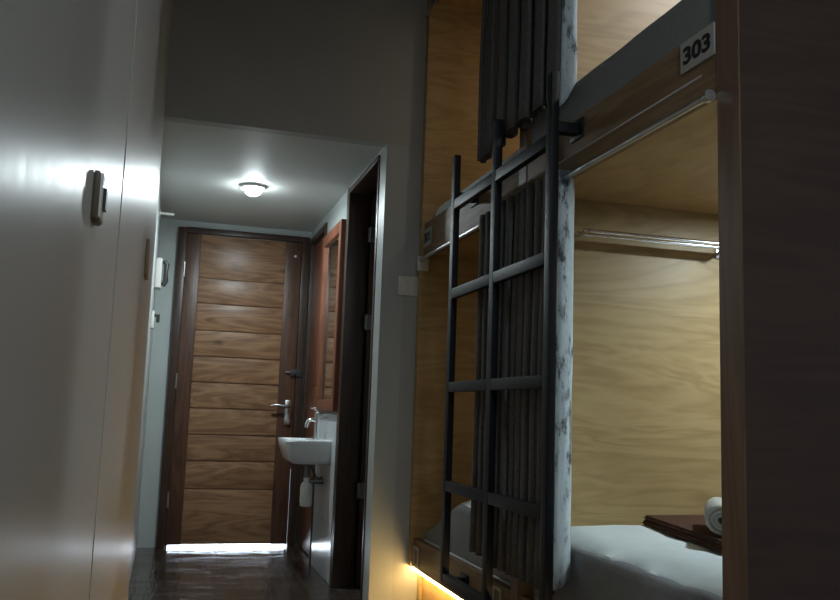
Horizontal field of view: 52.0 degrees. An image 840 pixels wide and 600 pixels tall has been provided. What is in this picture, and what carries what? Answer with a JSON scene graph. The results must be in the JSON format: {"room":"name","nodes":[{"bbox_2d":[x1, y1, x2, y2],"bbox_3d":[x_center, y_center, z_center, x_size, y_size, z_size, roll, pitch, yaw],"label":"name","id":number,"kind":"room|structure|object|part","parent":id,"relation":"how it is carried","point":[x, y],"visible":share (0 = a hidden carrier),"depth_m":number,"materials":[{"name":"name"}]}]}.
{"room":"dormitory","nodes":[
{"label":"dormitory","id":0,"kind":"room"},
{"bbox_2d":[0,0,172,599],"bbox_3d":[-0.640,-0.313,1.749,0.125,2.830,8.020,4,-8,-16],"label":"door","id":1,"kind":"structure","parent":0,"point":[66,65],"depth_m":0.80,"materials":[{"name":"white wood"}]},
{"bbox_2d":[91,170,107,225],"bbox_3d":[-0.361,-0.114,0.975,0.013,0.054,0.050,4,-8,-16],"label":"light switch","id":2,"kind":"object","parent":1,"relation":"attached to","point":[100,192],"visible":1,"depth_m":0.95,"materials":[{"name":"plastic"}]},
{"bbox_3d":[-0.360,-0.114,0.975,0.003,0.050,0.046,4,-8,-16],"label":"plate","id":3,"kind":"part","parent":2,"relation":"part of","materials":[{"name":"white plastic"}]},
{"bbox_2d":[89,0,151,599],"bbox_3d":[-0.543,-0.324,1.642,0.002,2.830,0.440,4,-8,-16],"label":"trim","id":4,"kind":"structure","parent":1,"relation":"attached to","point":[143,13],"depth_m":1.56,"materials":[{"name":"white paint"}]},
{"bbox_2d":[144,239,150,279],"bbox_3d":[-0.858,-0.127,2.712,0.010,0.115,0.120,4,-8,-16],"label":"blank plate","id":5,"kind":"object","parent":1,"relation":"attached to","point":[148,246],"visible":1,"depth_m":2.66,"materials":[{"name":"beige plastic"}]},
{"bbox_2d":[151,311,159,328],"bbox_3d":[-1.518,0.115,4.944,0.046,0.100,0.080,4,-8,-16],"label":"switch","id":6,"kind":"object","parent":1,"relation":"attached to","point":[153,315],"visible":0.98,"depth_m":4.91,"materials":[{"name":"white plastic"}]},
{"bbox_3d":[-1.533,0.114,4.939,0.016,0.100,0.080,4,-8,-16],"label":"plate","id":7,"kind":"part","parent":6,"relation":"part of","materials":[{"name":"white plastic"}]},
{"bbox_2d":[155,258,169,289],"bbox_3d":[-1.553,-0.157,5.192,0.077,0.180,0.110,4,-8,-16],"label":"intercom","id":8,"kind":"object","parent":1,"relation":"attached to","point":[158,275],"visible":1,"depth_m":5.14,"materials":[{"name":"white plastic"}]},
{"bbox_2d":[159,210,174,215],"bbox_3d":[-1.492,-0.509,5.079,0.085,0.032,0.032,4,-8,-16],"label":"peg","id":9,"kind":"object","parent":1,"relation":"attached to","point":[160,213],"visible":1,"depth_m":5.07,"materials":[{"name":"white plastic"}]},
{"bbox_2d":[137,218,311,547],"bbox_3d":[-1.267,0.549,5.731,1.220,2.110,0.120,4,-8,-16],"label":"wall","id":10,"kind":"structure","parent":0,"point":[169,232],"depth_m":5.56,"materials":[{"name":"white paint"}]},
{"bbox_2d":[165,233,301,544],"bbox_3d":[-1.185,0.576,5.644,0.811,2.004,0.109,4,-8,-16],"label":"door","id":11,"kind":"structure","parent":10,"relation":"in","point":[236,373],"depth_m":5.65,"materials":[{"name":"brown wood"}]},
{"bbox_3d":[-0.922,0.700,5.683,0.133,0.032,0.064,4,-8,-16],"label":"lever handle","id":12,"kind":"part","parent":11,"relation":"part of","materials":[{"name":"silver metal"}]},
{"bbox_3d":[-0.880,0.749,5.725,0.043,0.170,0.009,4,-8,-16],"label":"handle plate","id":13,"kind":"part","parent":11,"relation":"part of","materials":[{"name":"silver metal"}]},
{"bbox_2d":[156,222,327,562],"bbox_3d":[-1.092,0.541,5.442,0.964,2.064,0.710,4,-8,-16],"label":"door frame","id":14,"kind":"structure","parent":10,"relation":"attached to","point":[182,237],"depth_m":5.66,"materials":[{"name":"brown wood"}]},
{"bbox_2d":[128,544,359,599],"bbox_3d":[-0.109,1.370,3.328,4.800,0.060,11.320,4,-8,-16],"label":"floor","id":15,"kind":"structure","parent":0,"point":[227,571],"depth_m":4.62,"materials":[{"name":"brown wood"}]},
{"bbox_2d":[408,0,519,599],"bbox_3d":[1.146,-0.006,3.621,2.082,2.829,1.139,4,-8,-16],"label":"bunk bed","id":16,"kind":"object","parent":15,"relation":"on","point":[453,35],"depth_m":3.86,"materials":[{"name":"brown wood"}]},
{"bbox_2d":[413,546,419,566],"bbox_3d":[-0.016,1.085,3.647,0.006,0.077,0.080,4,-8,-16],"label":"socket plate","id":17,"kind":"object","parent":16,"relation":"attached to","point":[416,551],"visible":1,"depth_m":3.64,"materials":[{"name":"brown plastic"}]},
{"bbox_2d":[423,226,431,247],"bbox_3d":[0.034,-0.279,3.816,0.006,0.080,0.120,4,-8,-16],"label":"number plate","id":18,"kind":"object","parent":16,"relation":"attached to","point":[427,240],"visible":1,"depth_m":3.80,"materials":[{"name":"white plastic"}]},
{"bbox_2d":[424,0,437,16],"bbox_3d":[0.185,-1.395,3.486,0.026,0.026,1.099,4,-8,-16],"label":"curtain rod","id":19,"kind":"object","parent":16,"relation":"attached to","point":[427,12],"visible":1,"depth_m":3.95,"materials":[{"name":"metal"}]},
{"bbox_2d":[477,0,497,162],"bbox_3d":[0.249,-0.977,3.097,0.040,0.964,0.148,3,-8,-11],"label":"curtain","id":20,"kind":"object","parent":19,"relation":"hanging from","point":[486,102],"visible":0.98,"depth_m":3.05,"materials":[{"name":"grey fabric"}]},
{"bbox_3d":[0.129,1.091,3.193,0.019,0.016,1.126,4,-8,-16],"label":"light strip","id":21,"kind":"part","parent":16,"relation":"part of","materials":[{"name":"yellow plastic"}]},
{"bbox_2d":[417,224,479,270],"bbox_3d":[0.165,-0.225,3.338,0.051,0.064,1.099,4,-8,-16],"label":"curtain rod","id":22,"kind":"object","parent":16,"relation":"attached to","point":[422,262],"visible":0.64,"depth_m":3.69,"materials":[{"name":"metal"}]},
{"bbox_2d":[469,211,490,555],"bbox_3d":[0.223,0.272,2.915,0.041,1.169,0.204,4,-8,-16],"label":"curtain","id":23,"kind":"object","parent":22,"relation":"hanging from","point":[478,463],"visible":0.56,"depth_m":2.93,"materials":[{"name":"grey fabric"}]},
{"bbox_3d":[1.190,-1.393,3.781,2.040,0.022,1.100,4,-8,-16],"label":"panel","id":24,"kind":"part","parent":16,"relation":"part of","materials":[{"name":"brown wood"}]},
{"bbox_2d":[424,504,510,585],"bbox_3d":[1.115,0.945,3.473,1.998,0.209,1.089,4,-8,-16],"label":"mattress","id":25,"kind":"object","parent":16,"relation":"on","point":[460,515],"visible":0.08,"depth_m":3.24,"materials":[{"name":"grey fabric"}]},
{"bbox_2d":[462,500,470,507],"bbox_3d":[0.605,0.784,3.142,0.761,0.071,0.693,4,-8,-16],"label":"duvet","id":26,"kind":"object","parent":25,"relation":"on","point":[468,503],"visible":0.02,"depth_m":3.31,"materials":[{"name":"white fabric"}]},
{"bbox_2d":[492,585,501,599],"bbox_3d":[0.247,0.954,2.757,0.006,0.070,0.073,4,-8,-16],"label":"socket plate","id":27,"kind":"object","parent":16,"relation":"attached to","point":[497,592],"visible":0.88,"depth_m":2.76,"materials":[{"name":"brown plastic"}]},
{"bbox_2d":[440,71,583,599],"bbox_3d":[0.262,0.194,2.742,0.090,1.580,0.925,4,-8,-16],"label":"ladder","id":28,"kind":"object","parent":16,"relation":"attached to","point":[548,144],"visible":1,"depth_m":2.65,"materials":[{"name":"black metal"}]},
{"bbox_3d":[0.112,0.227,3.140,0.024,1.552,0.036,4,-8,-16],"label":"post","id":29,"kind":"part","parent":28,"relation":"part of","materials":[{"name":"black metal"}]},
{"bbox_3d":[0.231,0.178,2.736,0.024,1.552,0.036,4,-8,-16],"label":"post","id":30,"kind":"part","parent":28,"relation":"part of","materials":[{"name":"black metal"}]},
{"bbox_3d":[0.350,0.129,2.330,0.024,1.552,0.036,4,-8,-16],"label":"post","id":31,"kind":"part","parent":28,"relation":"part of","materials":[{"name":"black metal"}]},
{"bbox_3d":[1.156,-0.307,3.637,2.004,0.179,1.089,4,-8,-16],"label":"mattress","id":32,"kind":"object","parent":16,"relation":"on","visible":0},
{"bbox_2d":[435,150,518,216],"bbox_3d":[0.907,-0.375,3.527,1.473,0.135,0.991,4,-8,-16],"label":"sheet","id":33,"kind":"object","parent":32,"relation":"on","point":[447,204],"visible":0.02,"depth_m":3.36,"materials":[{"name":"white fabric"}]},
{"bbox_2d":[510,0,839,599],"bbox_3d":[1.469,-0.137,2.535,2.073,2.829,1.141,4,-8,-16],"label":"bunk bed","id":34,"kind":"object","parent":15,"relation":"on","point":[698,377],"visible":0.66,"depth_m":1.80,"materials":[{"name":"brown laminate"}]},
{"bbox_2d":[532,0,715,179],"bbox_3d":[1.457,-0.472,2.582,2.024,0.250,1.007,4,-8,-16],"label":"frame","id":35,"kind":"object","parent":34,"relation":"on","point":[687,18],"visible":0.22,"depth_m":2.16,"materials":[{"name":"grey metal"}]},
{"bbox_2d":[533,546,722,599],"bbox_3d":[1.425,0.821,2.413,1.996,0.205,1.003,4,-8,-16],"label":"frame","id":36,"kind":"object","parent":34,"relation":"on","point":[592,577],"visible":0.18,"depth_m":2.14,"materials":[{"name":"grey fabric"}]},
{"bbox_2d":[570,525,722,596],"bbox_3d":[1.389,0.726,2.415,1.871,0.080,0.995,4,-8,-16],"label":"mattress","id":37,"kind":"object","parent":36,"relation":"on","point":[659,553],"visible":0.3,"depth_m":2.19,"materials":[{"name":"white fabric"}]},
{"bbox_2d":[642,515,721,552],"bbox_3d":[1.001,0.664,2.449,0.689,0.029,0.660,4,-8,-16],"label":"tray","id":38,"kind":"object","parent":37,"relation":"on","point":[692,528],"visible":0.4,"depth_m":2.44,"materials":[{"name":"brown wood"}]},
{"bbox_2d":[704,497,721,535],"bbox_3d":[0.819,0.583,2.344,0.084,0.086,0.263,0,-8,17],"label":"rolled towel","id":39,"kind":"object","parent":38,"relation":"on","point":[713,506],"visible":0.6,"depth_m":2.23,"materials":[{"name":"white fabric"}]},
{"bbox_2d":[562,89,715,179],"bbox_3d":[0.465,-0.369,2.275,0.026,0.026,1.007,4,-8,-16],"label":"curtain rod","id":40,"kind":"object","parent":34,"relation":"attached to","point":[709,95],"visible":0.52,"depth_m":2.02,"materials":[{"name":"metal"}]},
{"bbox_2d":[493,170,574,594],"bbox_3d":[0.329,0.239,2.595,0.085,1.178,0.452,4,-8,-16],"label":"curtain","id":41,"kind":"object","parent":40,"relation":"hanging from","point":[516,553],"visible":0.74,"depth_m":2.51,"materials":[{"name":"fabric"}]},
{"bbox_2d":[574,228,718,258],"bbox_3d":[0.770,-0.187,2.806,0.585,0.044,0.125,4,-8,-16],"label":"towel rack","id":42,"kind":"object","parent":34,"relation":"attached to","point":[587,232],"visible":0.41,"depth_m":2.76,"materials":[{"name":"silver metal"}]},
{"bbox_2d":[680,22,715,74],"bbox_3d":[0.605,-0.548,1.879,0.006,0.072,0.126,4,-8,-16],"label":"number plate","id":43,"kind":"object","parent":34,"relation":"attached to","point":[701,46],"visible":1,"depth_m":1.87,"materials":[{"name":"white plastic"}]},
{"bbox_3d":[1.607,-0.199,2.023,2.038,2.829,0.070,4,-8,-16],"label":"panel","id":44,"kind":"part","parent":34,"relation":"part of","materials":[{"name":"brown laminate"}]},
{"bbox_3d":[0.497,-1.523,2.424,0.026,0.026,1.007,4,-8,-16],"label":"curtain rod","id":45,"kind":"object","parent":34,"relation":"attached to","visible":0},
{"bbox_2d":[495,0,576,146],"bbox_3d":[0.348,-1.011,2.767,0.064,0.975,0.538,4,-8,-18],"label":"curtain","id":46,"kind":"object","parent":45,"relation":"hanging from","point":[537,38],"visible":0.92,"depth_m":2.67,"materials":[{"name":"grey fabric"}]},
{"bbox_2d":[160,121,383,231],"bbox_3d":[-0.941,-0.644,4.890,1.220,0.060,2.180,4,-8,-16],"label":"ceiling","id":47,"kind":"structure","parent":0,"point":[203,169],"depth_m":4.53,"materials":[{"name":"paint"}]},
{"bbox_2d":[241,183,264,195],"bbox_3d":[-0.921,-0.602,4.754,0.132,0.057,0.132,4,-8,-16],"label":"ceiling light","id":48,"kind":"object","parent":47,"relation":"attached to","point":[252,189],"visible":1,"depth_m":4.72,"materials":[{"name":"white plastic"}]},
{"bbox_2d":[244,186,261,195],"bbox_3d":[-0.921,-0.602,4.754,0.100,0.056,0.100,4,-8,-16],"label":"diffuser","id":49,"kind":"object","parent":48,"relation":"attached to","point":[250,190],"depth_m":4.72,"materials":[{"name":"white"}]},
{"bbox_2d":[164,0,427,599],"bbox_3d":[0.445,0.027,4.062,3.520,2.830,0.100,4,-8,-16],"label":"wall","id":50,"kind":"structure","parent":0,"point":[314,69],"depth_m":3.85,"materials":[{"name":"grey paint"}]},
{"bbox_2d":[398,276,417,296],"bbox_3d":[-0.052,-0.063,3.867,0.093,0.089,0.014,4,-8,-16],"label":"light switch","id":51,"kind":"object","parent":50,"relation":"attached to","point":[407,285],"visible":1,"depth_m":3.86,"materials":[{"name":"white plastic"}]},
{"bbox_2d":[312,144,407,599],"bbox_3d":[-0.435,0.458,4.811,0.100,2.110,2.120,4,-8,-16],"label":"wall","id":52,"kind":"structure","parent":0,"point":[384,401],"depth_m":3.81,"materials":[{"name":"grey paint"}]},
{"bbox_2d":[300,237,323,553],"bbox_3d":[-0.661,0.588,5.495,0.041,1.993,0.486,4,-8,-16],"label":"door","id":53,"kind":"structure","parent":52,"relation":"in","point":[305,527],"depth_m":5.57,"materials":[{"name":"brown wood"}]},
{"bbox_3d":[-0.693,1.054,5.429,0.007,0.830,0.320,4,-8,-16],"label":"panel","id":54,"kind":"part","parent":53,"relation":"part of","materials":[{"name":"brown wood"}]},
{"bbox_3d":[-0.661,0.133,5.550,0.007,0.830,0.320,4,-8,-16],"label":"panel","id":55,"kind":"part","parent":53,"relation":"part of","materials":[{"name":"brown wood"}]},
{"bbox_2d":[311,413,336,583],"bbox_3d":[-0.534,1.076,4.797,0.012,0.875,0.590,4,-8,-16],"label":"tile panel","id":56,"kind":"object","parent":52,"relation":"attached to","point":[323,493],"visible":0.68,"depth_m":4.72,"materials":[{"name":"white tile"}]},
{"bbox_2d":[278,407,331,506],"bbox_3d":[-0.655,0.872,4.802,0.246,0.552,0.410,4,-8,-16],"label":"basin","id":57,"kind":"object","parent":56,"relation":"attached to","point":[308,452],"visible":1,"depth_m":4.66,"materials":[{"name":"white ceramic"}]},
{"bbox_3d":[-0.654,0.842,4.805,0.246,0.132,0.410,4,-8,-16],"label":"bowl","id":58,"kind":"part","parent":57,"relation":"part of","materials":[{"name":"white ceramic"}]},
{"bbox_2d":[299,478,311,506],"bbox_3d":[-0.633,1.068,4.784,0.068,0.160,0.068,4,-8,-16],"label":"trap","id":59,"kind":"object","parent":57,"relation":"on","point":[305,500],"depth_m":4.76,"materials":[{"name":"white plastic"}]},
{"bbox_2d":[304,407,319,439],"bbox_3d":[-0.602,0.691,4.829,0.092,0.184,0.044,4,-8,-16],"label":"faucet","id":60,"kind":"object","parent":57,"relation":"on","point":[316,419],"depth_m":4.82,"materials":[{"name":"silver metal"}]},
{"bbox_2d":[314,219,345,411],"bbox_3d":[-0.513,0.109,4.925,0.034,1.045,0.600,4,-8,-16],"label":"wall mirror","id":61,"kind":"object","parent":52,"relation":"attached to","point":[333,247],"visible":0.94,"depth_m":4.89,"materials":[{"name":"brown wood"}]},
{"bbox_3d":[-0.507,0.110,4.927,0.018,0.921,0.476,4,-8,-16],"label":"glass","id":62,"kind":"part","parent":61,"relation":"part of","materials":[{"name":"mirror"}]},
{"bbox_2d":[329,155,380,599],"bbox_3d":[-0.278,0.395,4.254,0.112,2.100,0.715,4,-8,-16],"label":"door frame","id":63,"kind":"structure","parent":52,"relation":"attached to","point":[358,197],"depth_m":4.51,"materials":[{"name":"brown wood"}]},
{"bbox_2d":[355,195,376,585],"bbox_3d":[0.001,0.469,4.615,0.648,2.043,0.046,4,-8,-16],"label":"door","id":64,"kind":"structure","parent":52,"relation":"in","point":[371,231],"depth_m":4.52,"materials":[{"name":"brown wood"}]}
]}

